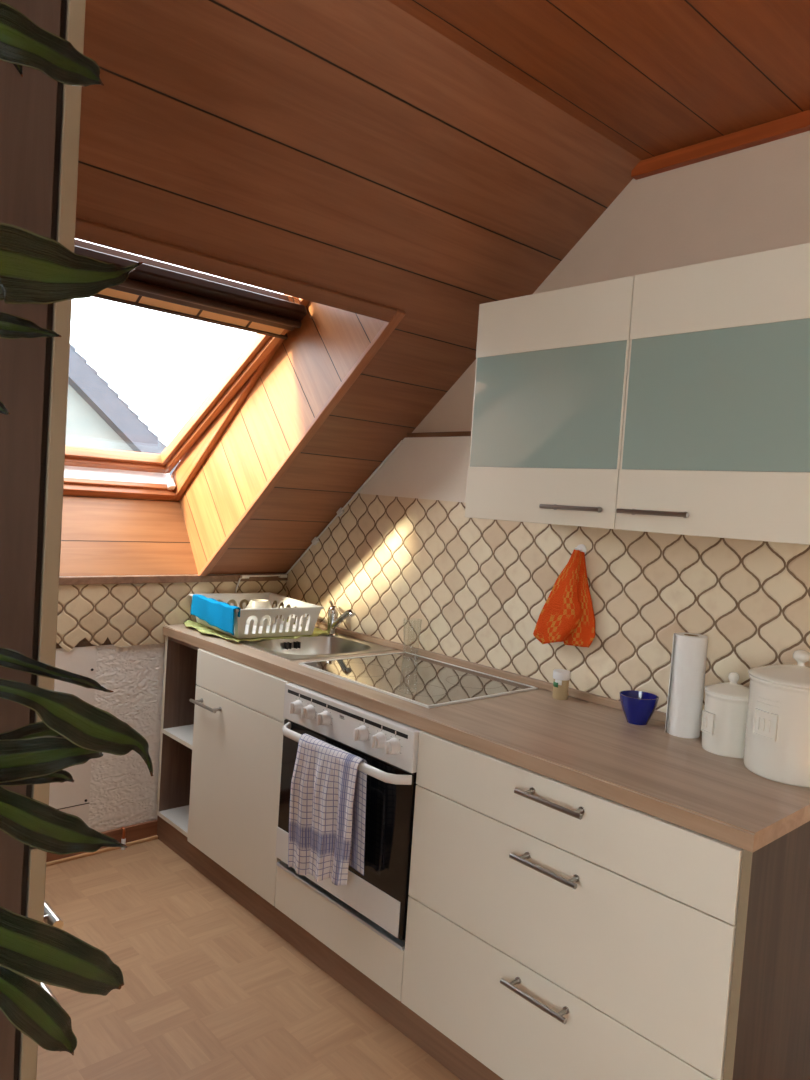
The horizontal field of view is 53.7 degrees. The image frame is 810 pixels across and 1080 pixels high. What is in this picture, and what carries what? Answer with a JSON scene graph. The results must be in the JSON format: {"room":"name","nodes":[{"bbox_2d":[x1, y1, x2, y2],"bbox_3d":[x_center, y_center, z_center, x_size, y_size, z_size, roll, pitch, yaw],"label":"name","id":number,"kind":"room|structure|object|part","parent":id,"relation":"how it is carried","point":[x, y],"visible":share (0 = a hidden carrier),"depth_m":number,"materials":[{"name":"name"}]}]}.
{"room":"attic kitchen","nodes":[
{"label":"attic kitchen","id":0,"kind":"room"},
{"bbox_2d":[49,573,286,831],"bbox_3d":[-1.884,0.695,2.454,3.720,1.163,0.129,1,4,-42],"label":"wall","id":1,"kind":"structure","parent":0,"point":[111,635],"depth_m":3.09,"materials":[{"name":"white paint"}]},
{"bbox_2d":[46,819,157,865],"bbox_3d":[-2.080,1.139,2.228,2.940,0.072,0.028,1,4,-42],"label":"baseboard","id":2,"kind":"structure","parent":1,"relation":"attached to","point":[138,833],"depth_m":3.13,"materials":[{"name":"brown wood"}]},
{"bbox_2d":[59,574,287,584],"bbox_3d":[-1.811,0.136,2.373,3.500,0.028,0.016,1,4,-42],"label":"trim","id":3,"kind":"structure","parent":1,"relation":"attached to","point":[173,578],"depth_m":3.14,"materials":[{"name":"brown wood"}]},
{"bbox_2d":[36,839,459,1079],"bbox_3d":[-0.276,1.429,0.666,3.500,0.120,4.800,1,4,-42],"label":"floor","id":4,"kind":"structure","parent":0,"point":[209,991],"depth_m":2.22,"materials":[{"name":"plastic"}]},
{"bbox_2d":[0,0,85,1079],"bbox_3d":[-0.796,0.206,0.966,0.668,2.220,0.396,1,4,-42],"label":"tall cabinet","id":5,"kind":"object","parent":4,"relation":"on","point":[40,114],"visible":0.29,"depth_m":0.97,"materials":[{"name":"wood"}]},
{"bbox_3d":[-0.618,0.661,1.178,0.020,0.170,0.395,1,4,-42],"label":"drawer","id":6,"kind":"part","parent":5,"relation":"part of","materials":[{"name":"brown wood"}]},
{"bbox_3d":[-0.606,0.475,1.169,0.020,0.196,0.395,1,4,-42],"label":"drawer","id":7,"kind":"part","parent":5,"relation":"part of","materials":[{"name":"beige wood"}]},
{"bbox_3d":[-0.593,0.626,1.196,0.042,0.015,0.305,1,4,-42],"label":"handle","id":8,"kind":"part","parent":5,"relation":"part of","materials":[{"name":"metal"}]},
{"bbox_3d":[-0.585,0.513,1.191,0.042,0.015,0.305,1,4,-42],"label":"handle","id":9,"kind":"part","parent":5,"relation":"part of","materials":[{"name":"metal"}]},
{"bbox_3d":[-0.557,-0.259,1.135,0.020,1.270,0.395,1,4,-42],"label":"door","id":10,"kind":"part","parent":5,"relation":"part of","materials":[{"name":"brown wood"}]},
{"bbox_2d":[0,1,152,1054],"bbox_3d":[-0.428,0.405,0.506,0.579,1.915,0.546,1,4,-42],"label":"potted plant","id":11,"kind":"object","parent":4,"relation":"on","point":[35,268],"visible":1,"depth_m":0.60,"materials":[{"name":"green plant"}]},
{"bbox_2d":[121,827,125,849],"bbox_3d":[-1.095,1.157,3.103,0.016,0.083,0.028,1,4,-42],"label":"pipe stub","id":12,"kind":"object","parent":4,"relation":"on","point":[123,840],"visible":0.95,"depth_m":3.09,"materials":[{"name":"orange metal"}]},
{"bbox_2d":[156,636,200,836],"bbox_3d":[-0.676,0.753,3.265,0.542,0.727,0.292,1,4,-42],"label":"open shelf unit","id":13,"kind":"object","parent":4,"relation":"on","point":[180,658],"visible":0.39,"depth_m":3.21,"materials":[{"name":"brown wood"}]},
{"bbox_3d":[-0.707,1.108,3.276,0.520,0.016,0.256,1,4,-42],"label":"panel","id":14,"kind":"part","parent":13,"relation":"part of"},
{"bbox_3d":[-0.684,0.773,3.260,0.520,0.016,0.256,1,4,-42],"label":"shelf","id":15,"kind":"part","parent":13,"relation":"part of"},
{"bbox_3d":[-0.818,0.396,3.097,0.090,0.016,0.256,1,4,-42],"label":"rail","id":16,"kind":"part","parent":13,"relation":"part of","materials":[{"name":"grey wood"}]},
{"bbox_2d":[187,649,292,905],"bbox_3d":[-0.400,0.788,2.922,0.597,0.727,0.587,1,4,-42],"label":"base cabinet","id":17,"kind":"object","parent":4,"relation":"on","point":[237,747],"visible":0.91,"depth_m":2.72,"materials":[{"name":"wood"}]},
{"bbox_3d":[-0.709,0.589,2.851,0.040,0.016,0.176,1,4,-42],"label":"handle","id":18,"kind":"part","parent":17,"relation":"part of","materials":[{"name":"metal"}]},
{"bbox_2d":[157,816,503,1079],"bbox_3d":[-0.205,1.243,2.362,0.015,0.100,2.344,1,4,-42],"label":"plinth","id":19,"kind":"object","parent":4,"relation":"on","point":[459,1062],"visible":0.72,"depth_m":2.34,"materials":[{"name":"brown wood"}]},
{"bbox_2d":[275,861,404,1000],"bbox_3d":[0.014,0.836,2.495,0.562,0.727,0.600,1,4,-42],"label":"drawer","id":20,"kind":"object","parent":4,"relation":"on","point":[368,947],"visible":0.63,"depth_m":2.29,"materials":[{"name":"wood"}]},
{"bbox_2d":[275,683,422,940],"bbox_3d":[-0.013,0.763,2.460,0.591,0.574,0.600,1,4,-42],"label":"oven","id":21,"kind":"object","parent":20,"relation":"in","point":[389,747],"visible":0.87,"depth_m":2.18,"materials":[{"name":"white metal"}]},
{"bbox_3d":[-0.337,0.510,2.434,0.033,0.043,0.043,1,4,-42],"label":"knob","id":22,"kind":"part","parent":21,"relation":"part of","materials":[{"name":"white plastic"}]},
{"bbox_3d":[-0.294,0.515,2.387,0.033,0.043,0.043,1,4,-42],"label":"knob","id":23,"kind":"part","parent":21,"relation":"part of","materials":[{"name":"white plastic"}]},
{"bbox_3d":[-0.242,0.521,2.331,0.033,0.043,0.043,1,4,-42],"label":"knob","id":24,"kind":"part","parent":21,"relation":"part of","materials":[{"name":"white plastic"}]},
{"bbox_2d":[288,734,366,885],"bbox_3d":[-0.219,0.775,2.245,0.062,0.393,0.296,1,4,-42],"label":"dish towel","id":25,"kind":"object","parent":21,"relation":"hanging from","point":[327,812],"visible":0.98,"depth_m":2.22,"materials":[{"name":"fabric"}]},
{"bbox_3d":[-0.211,0.976,2.314,0.004,0.096,0.581,1,4,-42],"label":"trim","id":26,"kind":"part","parent":21,"relation":"part of","materials":[{"name":"white metal"}]},
{"bbox_3d":[-0.190,0.600,2.262,0.058,0.026,0.572,1,4,-42],"label":"handle","id":27,"kind":"part","parent":21,"relation":"part of","materials":[{"name":"white metal"}]},
{"bbox_3d":[-0.167,0.527,2.297,0.033,0.110,0.596,1,4,-42],"label":"control panel","id":28,"kind":"part","parent":21,"relation":"part of","materials":[{"name":"white metal"}]},
{"bbox_3d":[-0.127,0.535,2.204,0.033,0.043,0.043,1,4,-42],"label":"knob","id":29,"kind":"part","parent":21,"relation":"part of","materials":[{"name":"white plastic"}]},
{"bbox_3d":[-0.076,0.541,2.149,0.033,0.043,0.043,1,4,-42],"label":"knob","id":30,"kind":"part","parent":21,"relation":"part of","materials":[{"name":"white plastic"}]},
{"bbox_3d":[-0.039,0.546,2.108,0.033,0.043,0.043,1,4,-42],"label":"knob","id":31,"kind":"part","parent":21,"relation":"part of","materials":[{"name":"white plastic"}]},
{"bbox_2d":[401,731,809,1079],"bbox_3d":[0.498,0.943,1.951,0.615,0.826,0.866,1,4,-42],"label":"base cabinet","id":32,"kind":"object","parent":4,"relation":"on","point":[556,930],"visible":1,"depth_m":1.68,"materials":[{"name":"wood"}]},
{"bbox_2d":[163,615,809,852],"bbox_3d":[0.042,0.443,2.500,0.574,0.060,2.368,1,4,-42],"label":"countertop","id":33,"kind":"structure","parent":32,"relation":"on","point":[585,741],"depth_m":1.92,"materials":[{"name":"brown wood"}]},
{"bbox_2d":[184,618,337,641],"bbox_3d":[-0.592,0.350,3.179,0.501,0.016,0.496,1,4,-42],"label":"cleaning cloth","id":34,"kind":"object","parent":33,"relation":"on","point":[202,628],"visible":0.34,"depth_m":3.07,"materials":[{"name":"green fabric"}]},
{"bbox_2d":[189,592,323,638],"bbox_3d":[-0.599,0.298,3.176,0.371,0.117,0.441,2,3,-38],"label":"dish rack","id":35,"kind":"object","parent":34,"relation":"on","point":[242,630],"visible":0.65,"depth_m":3.08,"materials":[{"name":"white plastic"}]},
{"bbox_2d":[190,594,240,634],"bbox_3d":[-0.727,0.279,3.039,0.032,0.101,0.386,2,3,-37],"label":"cleaning cloth","id":36,"kind":"object","parent":35,"relation":"hanging from","point":[215,613],"visible":1,"depth_m":3.00,"materials":[{"name":"blue fabric"}]},
{"bbox_2d":[245,599,274,625],"bbox_3d":[-0.600,0.295,3.291,0.136,0.094,0.136,1,4,-42],"label":"bowl","id":37,"kind":"object","parent":35,"relation":"in","point":[254,603],"visible":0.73,"depth_m":3.25,"materials":[{"name":"white ceramic"}]},
{"bbox_3d":[-0.603,0.350,3.179,0.311,0.003,0.381,2,3,-38],"label":"plate","id":38,"kind":"part","parent":35,"relation":"part of","materials":[{"name":"white plastic"}]},
{"bbox_2d":[191,622,396,660],"bbox_3d":[-0.450,0.451,3.077,0.472,0.157,0.712,1,4,-42],"label":"sink","id":39,"kind":"object","parent":33,"relation":"in","point":[321,646],"visible":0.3,"depth_m":3.07,"materials":[{"name":"metal"}]},
{"bbox_2d":[326,601,354,635],"bbox_3d":[-0.266,0.319,3.137,0.050,0.129,0.246,2,3,-26],"label":"tap","id":40,"kind":"object","parent":33,"relation":"on","point":[334,621],"visible":1,"depth_m":3.16,"materials":[{"name":"silver metal"}]},
{"bbox_3d":[-0.244,0.313,3.110,0.024,0.111,0.181,2,3,-31],"label":"spout","id":41,"kind":"part","parent":40,"relation":"part of","materials":[{"name":"silver metal"}]},
{"bbox_2d":[299,652,537,707],"bbox_3d":[0.033,0.432,2.542,0.472,0.006,0.610,1,4,-42],"label":"cooktop","id":42,"kind":"object","parent":33,"relation":"in","point":[426,682],"visible":1,"depth_m":2.50,"materials":[{"name":"black glass"}]},
{"bbox_2d":[552,669,570,699],"bbox_3d":[0.463,0.429,2.374,0.051,0.083,0.051,1,4,-42],"label":"spice jar","id":43,"kind":"object","parent":33,"relation":"on","point":[561,677],"visible":1,"depth_m":2.35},
{"bbox_3d":[0.465,0.400,2.373,0.051,0.024,0.051,1,4,-42],"label":"lid","id":44,"kind":"part","parent":43,"relation":"part of","materials":[{"name":"white plastic"}]},
{"bbox_2d":[619,690,658,724],"bbox_3d":[0.628,0.454,2.154,0.103,0.076,0.103,1,4,-42],"label":"bowl","id":45,"kind":"object","parent":33,"relation":"on","point":[638,707],"visible":1,"depth_m":2.12,"materials":[{"name":"ceramic"}]},
{"bbox_2d":[665,632,707,738],"bbox_3d":[0.728,0.374,2.065,0.083,0.258,0.084,1,4,-42],"label":"paper towel roll","id":46,"kind":"object","parent":33,"relation":"on","point":[689,650],"visible":1,"depth_m":2.03,"materials":[{"name":"paper"}]},
{"bbox_2d":[701,672,748,757],"bbox_3d":[0.790,0.416,1.941,0.131,0.192,0.128,1,4,-42],"label":"canister","id":47,"kind":"object","parent":33,"relation":"on","point":[724,714],"visible":0.88,"depth_m":1.90,"materials":[{"name":"white ceramic"}]},
{"bbox_3d":[0.796,0.346,1.939,0.128,0.050,0.128,1,4,-42],"label":"lid","id":48,"kind":"part","parent":47,"relation":"part of","materials":[{"name":"white ceramic"}]},
{"bbox_2d":[743,650,809,787],"bbox_3d":[0.881,0.386,1.797,0.217,0.279,0.215,1,4,-42],"label":"lidded canister","id":49,"kind":"object","parent":33,"relation":"on","point":[777,734],"visible":1,"depth_m":1.73,"materials":[{"name":"white ceramic"}]},
{"bbox_3d":[0.888,0.280,1.793,0.215,0.067,0.215,1,4,-42],"label":"lid","id":50,"kind":"part","parent":49,"relation":"part of","materials":[{"name":"white ceramic"}]},
{"bbox_3d":[0.288,1.004,1.753,0.040,0.016,0.176,1,4,-42],"label":"handle","id":51,"kind":"part","parent":32,"relation":"part of","materials":[{"name":"metal"}]},
{"bbox_3d":[0.307,0.715,1.739,0.040,0.016,0.176,1,4,-42],"label":"handle","id":52,"kind":"part","parent":32,"relation":"part of","materials":[{"name":"metal"}]},
{"bbox_3d":[0.317,0.568,1.732,0.040,0.016,0.176,1,4,-42],"label":"handle","id":53,"kind":"part","parent":32,"relation":"part of","materials":[{"name":"metal"}]},
{"bbox_3d":[0.290,1.107,1.790,0.018,0.286,0.847,1,4,-42],"label":"drawer","id":54,"kind":"part","parent":32,"relation":"part of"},
{"bbox_3d":[0.309,0.816,1.777,0.018,0.293,0.847,1,4,-42],"label":"drawer","id":55,"kind":"part","parent":32,"relation":"part of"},
{"bbox_3d":[0.324,0.598,1.766,0.018,0.138,0.847,1,4,-42],"label":"drawer","id":56,"kind":"part","parent":32,"relation":"part of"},
{"bbox_3d":[0.801,0.977,1.654,0.568,0.826,0.017,1,4,-42],"label":"panel","id":57,"kind":"part","parent":32,"relation":"part of","materials":[{"name":"brown wood"}]},
{"bbox_2d":[76,0,809,573],"bbox_3d":[-0.152,-0.412,0.576,3.700,1.513,5.035,1,4,-42],"label":"ceiling","id":58,"kind":"structure","parent":0,"point":[431,161],"depth_m":1.87,"materials":[{"name":"brown wood"}]},
{"bbox_2d":[59,218,405,575],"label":"window","id":59,"kind":"structure","parent":58,"relation":"attached to","point":[124,513],"depth_m":2.92,"materials":[{"name":"brown wood"}]},
{"bbox_3d":[-1.345,-0.331,3.081,0.883,0.067,0.055,1,-27,-42],"label":"sash rail","id":60,"kind":"part","parent":59,"relation":"part of","materials":[{"name":"wood"}]},
{"bbox_3d":[-1.346,-0.192,3.078,0.951,0.049,0.105,1,-36,-42],"label":"frame rail","id":61,"kind":"part","parent":59,"relation":"part of","materials":[{"name":"brown wood"}]},
{"bbox_2d":[92,294,287,339],"bbox_3d":[-0.738,-0.728,2.466,0.915,0.022,0.056,1,-27,-42],"label":"ventilation grille","id":62,"kind":"object","parent":59,"relation":"attached to","point":[278,332],"depth_m":2.53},
{"bbox_3d":[-0.719,-0.775,2.408,0.943,0.080,0.115,1,-27,-42],"label":"sash rail","id":63,"kind":"part","parent":59,"relation":"part of","materials":[{"name":"brown wood"}]},
{"bbox_3d":[-0.407,-0.684,2.066,1.007,0.013,0.047,1,-36,-42],"label":"casing","id":64,"kind":"part","parent":59,"relation":"part of","materials":[{"name":"brown wood"}]},
{"bbox_3d":[-0.425,-0.268,2.843,0.034,0.016,1.472,1,-36,-42],"label":"casing","id":65,"kind":"part","parent":59,"relation":"part of","materials":[{"name":"brown wood"}]},
{"bbox_2d":[235,440,402,592],"bbox_3d":[-0.362,-0.061,3.189,0.263,0.690,0.712,1,4,-42],"label":"cable","id":66,"kind":"object","parent":58,"relation":"attached to","point":[340,511],"visible":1,"depth_m":3.32,"materials":[{"name":"white plastic"}]},
{"bbox_3d":[-0.463,0.040,3.292,0.257,0.466,0.442,1,4,-42],"label":"cord","id":67,"kind":"part","parent":66,"relation":"part of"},
{"bbox_3d":[-0.110,-0.270,3.100,0.009,0.230,0.276,1,4,-43],"label":"sealed cord","id":68,"kind":"part","parent":66,"relation":"part of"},
{"bbox_2d":[286,131,809,718],"bbox_3d":[1.139,0.231,1.842,0.146,2.544,5.020,1,4,-42],"label":"wall","id":69,"kind":"structure","parent":0,"point":[404,554],"depth_m":2.36,"materials":[{"name":"white tile"}]},
{"bbox_2d":[407,431,470,437],"bbox_3d":[0.642,-0.317,2.304,0.032,0.016,1.855,1,4,-42],"label":"trim","id":70,"kind":"structure","parent":69,"relation":"attached to","point":[461,433],"depth_m":2.85,"materials":[{"name":"brown wood"}]},
{"bbox_2d":[286,493,809,718],"bbox_3d":[0.353,0.166,2.598,0.006,0.575,2.599,1,4,-42],"label":"tile backsplash","id":71,"kind":"structure","parent":69,"relation":"attached to","point":[476,590],"depth_m":2.49,"materials":[{"name":"beige tile"}]},
{"bbox_2d":[575,544,586,553],"bbox_3d":[0.519,0.030,2.392,0.032,0.036,0.036,1,4,-42],"label":"wall hook","id":72,"kind":"object","parent":69,"relation":"attached to","point":[581,547],"visible":0.77,"depth_m":2.39,"materials":[{"name":"white plastic"}]},
{"bbox_2d":[533,550,594,647],"bbox_3d":[0.482,0.176,2.404,0.043,0.300,0.211,1,4,-42],"label":"cleaning cloth","id":73,"kind":"object","parent":72,"relation":"hanging from","point":[567,616],"visible":1,"depth_m":2.38,"materials":[{"name":"orange fabric"}]},
{"bbox_2d":[465,243,809,544],"bbox_3d":[0.636,-0.322,2.005,0.393,0.600,0.984,1,4,-42],"label":"upper cabinet","id":74,"kind":"object","parent":69,"relation":"attached to","point":[673,400],"visible":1,"depth_m":1.84,"materials":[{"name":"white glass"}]},
{"bbox_3d":[0.361,-0.344,2.087,0.019,0.600,0.491,1,4,-42],"label":"door","id":75,"kind":"part","parent":74,"relation":"part of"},
{"bbox_3d":[0.415,-0.079,1.979,0.040,0.015,0.176,1,4,-42],"label":"handle","id":76,"kind":"part","parent":74,"relation":"part of","materials":[{"name":"metal"}]},
{"bbox_3d":[0.566,-0.061,1.813,0.040,0.015,0.175,1,4,-42],"label":"handle","id":77,"kind":"part","parent":74,"relation":"part of","materials":[{"name":"metal"}]},
{"bbox_3d":[0.693,-0.305,1.724,0.019,0.600,0.491,1,4,-42],"label":"door","id":78,"kind":"part","parent":74,"relation":"part of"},
{"bbox_2d":[631,110,809,179],"bbox_3d":[1.724,-0.932,1.131,0.029,0.039,3.170,1,4,-42],"label":"trim","id":79,"kind":"structure","parent":69,"relation":"attached to","point":[797,123],"depth_m":2.09,"materials":[{"name":"brown wood"}]},
{"label":"outside","id":80,"kind":"structure","parent":0,"visible":0},
{"bbox_3d":[-21.206,3.899,26.039,60.000,0.200,59.700,1,4,-42],"label":"ground","id":81,"kind":"structure","parent":80,"visible":0},
{"bbox_2d":[65,344,179,475],"bbox_3d":[-10.032,-0.228,12.465,12.400,10.781,8.450,1,4,-42],"label":"house","id":82,"kind":"structure","parent":81,"relation":"on","point":[97,417],"depth_m":11.78,"materials":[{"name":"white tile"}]}
]}

